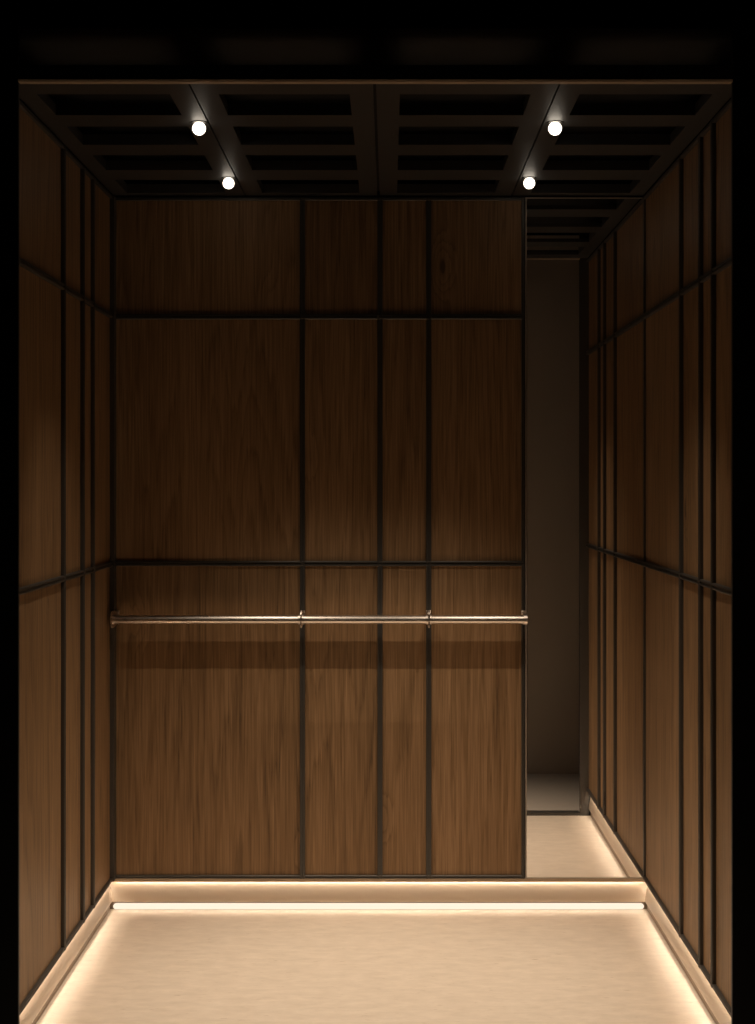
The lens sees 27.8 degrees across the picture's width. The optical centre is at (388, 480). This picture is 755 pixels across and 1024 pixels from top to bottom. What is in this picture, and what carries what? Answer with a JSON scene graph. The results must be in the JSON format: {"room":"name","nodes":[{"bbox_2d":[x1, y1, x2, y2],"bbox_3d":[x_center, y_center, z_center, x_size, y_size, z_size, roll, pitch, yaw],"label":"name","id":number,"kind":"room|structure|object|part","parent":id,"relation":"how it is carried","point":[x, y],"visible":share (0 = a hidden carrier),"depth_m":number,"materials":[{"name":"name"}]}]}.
{"room":"elevator interior","nodes":[
{"label":"elevator interior","id":0,"kind":"room"},
{"bbox_2d":[20,100,115,1014],"bbox_3d":[-0.945,0.249,4.446,0.042,2.470,1.495,0,0,0],"label":"wall","id":1,"kind":"structure","parent":0,"point":[68,216],"depth_m":4.38,"materials":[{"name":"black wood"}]},
{"bbox_2d":[0,17,19,1023],"bbox_3d":[-0.990,0.168,3.694,0.190,2.573,0.015,0,0,0],"label":"trim","id":2,"kind":"structure","parent":1,"relation":"attached to","point":[9,26],"depth_m":3.69,"materials":[{"name":"black"}]},
{"bbox_3d":[-0.946,0.813,4.040,0.014,1.065,0.683,0,0,0],"label":"wood panel","id":3,"kind":"part","parent":1,"relation":"part of","materials":[{"name":"brown wood"}]},
{"bbox_3d":[-0.946,-0.138,4.040,0.014,0.834,0.683,0,0,0],"label":"wood panel","id":4,"kind":"part","parent":1,"relation":"part of","materials":[{"name":"brown wood"}]},
{"bbox_3d":[-0.946,-0.758,4.040,0.014,0.402,0.683,0,0,0],"label":"wood panel","id":5,"kind":"part","parent":1,"relation":"part of","materials":[{"name":"brown wood"}]},
{"bbox_2d":[20,886,111,1023],"bbox_3d":[-0.946,1.400,4.441,0.014,0.108,1.478,0,0,0],"label":"baseboard","id":6,"kind":"structure","parent":1,"relation":"attached to","point":[36,1006],"depth_m":4.45,"materials":[{"name":"beige"}]},
{"bbox_3d":[-0.946,0.813,4.519,0.014,1.065,0.273,0,0,0],"label":"wood panel","id":7,"kind":"part","parent":1,"relation":"part of","materials":[{"name":"brown wood"}]},
{"bbox_3d":[-0.946,-0.138,4.519,0.014,0.834,0.273,0,0,0],"label":"wood panel","id":8,"kind":"part","parent":1,"relation":"part of","materials":[{"name":"brown wood"}]},
{"bbox_3d":[-0.946,-0.758,4.519,0.014,0.402,0.273,0,0,0],"label":"wood panel","id":9,"kind":"part","parent":1,"relation":"part of","materials":[{"name":"brown wood"}]},
{"bbox_3d":[-0.946,0.813,4.737,0.014,1.065,0.159,0,0,0],"label":"wood panel","id":10,"kind":"part","parent":1,"relation":"part of","materials":[{"name":"brown wood"}]},
{"bbox_3d":[-0.946,-0.138,4.737,0.014,0.834,0.159,0,0,0],"label":"wood panel","id":11,"kind":"part","parent":1,"relation":"part of","materials":[{"name":"brown wood"}]},
{"bbox_3d":[-0.946,-0.758,4.737,0.014,0.402,0.159,0,0,0],"label":"wood panel","id":12,"kind":"part","parent":1,"relation":"part of","materials":[{"name":"brown wood"}]},
{"bbox_3d":[-0.946,0.813,4.999,0.014,1.065,0.361,0,0,0],"label":"wood panel","id":13,"kind":"part","parent":1,"relation":"part of","materials":[{"name":"brown wood"}]},
{"bbox_3d":[-0.946,-0.138,4.999,0.014,0.834,0.361,0,0,0],"label":"wood panel","id":14,"kind":"part","parent":1,"relation":"part of","materials":[{"name":"brown wood"}]},
{"bbox_3d":[-0.946,-0.758,4.999,0.014,0.402,0.361,0,0,0],"label":"wood panel","id":15,"kind":"part","parent":1,"relation":"part of","materials":[{"name":"brown wood"}]},
{"bbox_3d":[-0.931,0.193,5.158,0.015,2.305,0.044,0,0,0],"label":"corner post","id":16,"kind":"part","parent":1,"relation":"part of","materials":[{"name":"black metal"}]},
{"bbox_2d":[18,65,732,83],"bbox_3d":[-0.033,-0.983,3.696,1.724,0.040,0.025,0,0,0],"label":"trim","id":17,"kind":"structure","parent":1,"relation":"attached to","point":[27,74],"depth_m":3.68,"materials":[{"name":"black"}]},
{"bbox_3d":[-0.033,-0.988,3.685,1.724,0.028,0.002,0,0,0],"label":"plate","id":18,"kind":"part","parent":17,"relation":"part of","materials":[{"name":"grey metal"}]},
{"bbox_2d":[19,26,731,195],"bbox_3d":[-0.036,-1.034,4.453,1.861,0.136,1.509,0,0,0],"label":"ceiling","id":19,"kind":"structure","parent":0,"point":[377,136],"depth_m":4.05,"materials":[{"name":"black"}]},
{"bbox_3d":[-0.710,-0.973,4.441,0.444,0.014,1.462,0,0,0],"label":"panel","id":20,"kind":"part","parent":19,"relation":"part of","materials":[{"name":"grey metal"}]},
{"bbox_2d":[190,120,207,134],"bbox_3d":[-0.512,-0.949,4.118,0.047,0.034,0.047,0,0,0],"label":"recessed light","id":21,"kind":"object","parent":19,"relation":"in","point":[198,128],"visible":1,"depth_m":4.11,"materials":[{"name":"grey"}]},
{"bbox_2d":[221,177,235,188],"bbox_3d":[-0.512,-0.949,4.874,0.047,0.034,0.047,0,0,0],"label":"recessed light","id":22,"kind":"object","parent":19,"relation":"in","point":[228,182],"visible":1,"depth_m":4.86,"materials":[{"name":"grey"}]},
{"bbox_3d":[-0.262,-0.973,4.441,0.445,0.014,1.462,0,0,0],"label":"panel","id":23,"kind":"part","parent":19,"relation":"part of","materials":[{"name":"grey metal"}]},
{"bbox_3d":[0.191,-0.973,4.441,0.445,0.014,1.462,0,0,0],"label":"panel","id":24,"kind":"part","parent":19,"relation":"part of","materials":[{"name":"grey metal"}]},
{"bbox_2d":[522,177,536,188],"bbox_3d":[0.448,-0.949,4.874,0.047,0.034,0.047,0,0,0],"label":"recessed light","id":25,"kind":"object","parent":19,"relation":"in","point":[529,182],"visible":1,"depth_m":4.86,"materials":[{"name":"grey"}]},
{"bbox_2d":[546,120,563,134],"bbox_3d":[0.448,-0.949,4.118,0.047,0.034,0.047,0,0,0],"label":"recessed light","id":26,"kind":"object","parent":19,"relation":"in","point":[554,128],"visible":1,"depth_m":4.11,"materials":[{"name":"grey"}]},
{"bbox_3d":[0.639,-0.973,4.441,0.444,0.014,1.462,0,0,0],"label":"panel","id":27,"kind":"part","parent":19,"relation":"part of","materials":[{"name":"grey metal"}]},
{"bbox_2d":[36,909,715,1023],"bbox_3d":[-0.036,1.469,4.446,1.834,0.030,1.495,0,0,0],"label":"floor","id":28,"kind":"structure","parent":0,"point":[139,966],"depth_m":4.55,"materials":[{"name":"beige stone"}]},
{"bbox_2d":[109,191,647,878],"bbox_3d":[-0.036,0.249,5.188,1.861,2.470,0.039,0,0,0],"label":"wall","id":29,"kind":"structure","parent":0,"point":[320,400],"depth_m":5.18,"materials":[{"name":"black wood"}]},
{"bbox_3d":[-0.616,0.813,5.187,0.645,1.065,0.014,0,0,0],"label":"wood panel","id":30,"kind":"part","parent":29,"relation":"part of","materials":[{"name":"brown wood"}]},
{"bbox_3d":[-0.616,-0.138,5.187,0.645,0.834,0.014,0,0,0],"label":"wood panel","id":31,"kind":"part","parent":29,"relation":"part of","materials":[{"name":"brown wood"}]},
{"bbox_3d":[-0.616,-0.758,5.187,0.645,0.402,0.014,0,0,0],"label":"wood panel","id":32,"kind":"part","parent":29,"relation":"part of","materials":[{"name":"brown wood"}]},
{"bbox_2d":[110,610,527,627],"bbox_3d":[-0.233,0.461,5.120,1.391,0.054,0.116,0,0,0],"label":"handrail","id":33,"kind":"object","parent":29,"relation":"attached to","point":[301,619],"visible":1,"depth_m":5.07,"materials":[{"name":"silver metal"}]},
{"bbox_3d":[-0.162,0.813,5.187,0.262,1.065,0.014,0,0,0],"label":"wood panel","id":34,"kind":"part","parent":29,"relation":"part of","materials":[{"name":"brown wood"}]},
{"bbox_3d":[-0.162,-0.138,5.187,0.262,0.834,0.014,0,0,0],"label":"wood panel","id":35,"kind":"part","parent":29,"relation":"part of","materials":[{"name":"brown wood"}]},
{"bbox_3d":[-0.162,-0.758,5.187,0.262,0.402,0.014,0,0,0],"label":"wood panel","id":36,"kind":"part","parent":29,"relation":"part of","materials":[{"name":"brown wood"}]},
{"bbox_2d":[110,879,646,908],"bbox_3d":[-0.036,1.400,5.187,1.834,0.108,0.014,0,0,0],"label":"baseboard","id":37,"kind":"structure","parent":29,"relation":"attached to","point":[122,890],"depth_m":5.18,"materials":[{"name":"beige"}]},
{"bbox_3d":[-0.036,1.353,5.181,1.807,0.014,0.003,0,0,0],"label":"bronze trim","id":38,"kind":"part","parent":37,"relation":"part of","materials":[{"name":"beige"}]},
{"bbox_2d":[113,903,643,908],"bbox_3d":[-0.036,1.443,5.185,1.800,0.019,0.008,0,0,0],"label":"light strip","id":39,"kind":"object","parent":29,"relation":"attached to","point":[116,905],"visible":1,"depth_m":5.18,"materials":[{"name":"white plastic"}]},
{"bbox_3d":[0.052,0.813,5.187,0.164,1.065,0.014,0,0,0],"label":"wood panel","id":40,"kind":"part","parent":29,"relation":"part of","materials":[{"name":"brown wood"}]},
{"bbox_3d":[0.052,-0.138,5.187,0.164,0.834,0.014,0,0,0],"label":"wood panel","id":41,"kind":"part","parent":29,"relation":"part of","materials":[{"name":"brown wood"}]},
{"bbox_3d":[0.052,-0.758,5.187,0.164,0.402,0.014,0,0,0],"label":"wood panel","id":42,"kind":"part","parent":29,"relation":"part of","materials":[{"name":"brown wood"}]},
{"bbox_3d":[0.297,0.813,5.187,0.324,1.065,0.014,0,0,0],"label":"wood panel","id":43,"kind":"part","parent":29,"relation":"part of","materials":[{"name":"brown wood"}]},
{"bbox_3d":[0.297,-0.138,5.187,0.324,0.834,0.014,0,0,0],"label":"wood panel","id":44,"kind":"part","parent":29,"relation":"part of","materials":[{"name":"brown wood"}]},
{"bbox_3d":[0.297,-0.758,5.187,0.324,0.402,0.014,0,0,0],"label":"wood panel","id":45,"kind":"part","parent":29,"relation":"part of","materials":[{"name":"brown wood"}]},
{"bbox_2d":[525,197,642,878],"bbox_3d":[0.661,0.193,5.174,0.398,2.305,0.012,0,0,0],"label":"wall mirror","id":46,"kind":"object","parent":29,"relation":"attached to","point":[584,255],"visible":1,"depth_m":5.17,"materials":[{"name":"clear glass"}]},
{"bbox_3d":[0.464,0.193,5.174,0.004,2.305,0.012,0,0,0],"label":"edge trim","id":47,"kind":"part","parent":46,"relation":"part of","materials":[{"name":"metal"}]},
{"bbox_3d":[0.663,1.343,5.174,0.394,0.005,0.012,0,0,0],"label":"edge trim","id":48,"kind":"part","parent":46,"relation":"part of","materials":[{"name":"metal"}]},
{"bbox_3d":[0.663,-0.957,5.174,0.394,0.004,0.012,0,0,0],"label":"edge trim","id":49,"kind":"part","parent":46,"relation":"part of","materials":[{"name":"black metal"}]},
{"bbox_2d":[642,99,730,1015],"bbox_3d":[0.876,0.249,4.446,0.039,2.470,1.495,0,0,0],"label":"wall","id":50,"kind":"structure","parent":0,"point":[686,315],"depth_m":4.37,"materials":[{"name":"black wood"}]},
{"bbox_3d":[0.864,0.193,5.168,0.008,2.305,0.017,0,0,0],"label":"corner post","id":51,"kind":"part","parent":50,"relation":"part of","materials":[{"name":"black metal"}]},
{"bbox_3d":[0.875,0.813,4.846,0.014,1.065,0.667,0,0,0],"label":"wood panel","id":52,"kind":"part","parent":50,"relation":"part of","materials":[{"name":"brown wood"}]},
{"bbox_3d":[0.875,-0.138,4.846,0.014,0.834,0.667,0,0,0],"label":"wood panel","id":53,"kind":"part","parent":50,"relation":"part of","materials":[{"name":"brown wood"}]},
{"bbox_3d":[0.875,-0.758,4.846,0.014,0.402,0.667,0,0,0],"label":"wood panel","id":54,"kind":"part","parent":50,"relation":"part of","materials":[{"name":"brown wood"}]},
{"bbox_2d":[645,886,730,1023],"bbox_3d":[0.875,1.400,4.441,0.014,0.108,1.478,0,0,0],"label":"baseboard","id":55,"kind":"structure","parent":50,"relation":"attached to","point":[708,996],"depth_m":4.45,"materials":[{"name":"beige"}]},
{"bbox_3d":[0.875,0.813,4.369,0.014,1.065,0.284,0,0,0],"label":"wood panel","id":56,"kind":"part","parent":50,"relation":"part of","materials":[{"name":"brown wood"}]},
{"bbox_3d":[0.875,-0.138,4.369,0.014,0.834,0.284,0,0,0],"label":"wood panel","id":57,"kind":"part","parent":50,"relation":"part of","materials":[{"name":"brown wood"}]},
{"bbox_3d":[0.875,-0.758,4.369,0.014,0.402,0.284,0,0,0],"label":"wood panel","id":58,"kind":"part","parent":50,"relation":"part of","materials":[{"name":"brown wood"}]},
{"bbox_3d":[0.875,0.813,4.145,0.014,1.065,0.162,0,0,0],"label":"wood panel","id":59,"kind":"part","parent":50,"relation":"part of","materials":[{"name":"brown wood"}]},
{"bbox_3d":[0.875,-0.138,4.145,0.014,0.834,0.162,0,0,0],"label":"wood panel","id":60,"kind":"part","parent":50,"relation":"part of","materials":[{"name":"brown wood"}]},
{"bbox_3d":[0.875,-0.758,4.145,0.014,0.402,0.162,0,0,0],"label":"wood panel","id":61,"kind":"part","parent":50,"relation":"part of","materials":[{"name":"brown wood"}]},
{"bbox_3d":[0.875,0.813,3.881,0.014,1.065,0.364,0,0,0],"label":"wood panel","id":62,"kind":"part","parent":50,"relation":"part of","materials":[{"name":"brown wood"}]},
{"bbox_3d":[0.875,-0.138,3.881,0.014,0.834,0.364,0,0,0],"label":"wood panel","id":63,"kind":"part","parent":50,"relation":"part of","materials":[{"name":"brown wood"}]},
{"bbox_3d":[0.875,-0.758,3.881,0.014,0.402,0.364,0,0,0],"label":"wood panel","id":64,"kind":"part","parent":50,"relation":"part of","materials":[{"name":"brown wood"}]},
{"bbox_2d":[731,17,754,1023],"bbox_3d":[0.923,0.168,3.694,0.188,2.573,0.015,0,0,0],"label":"trim","id":65,"kind":"structure","parent":50,"relation":"attached to","point":[743,28],"depth_m":3.69,"materials":[{"name":"black"}]}
]}

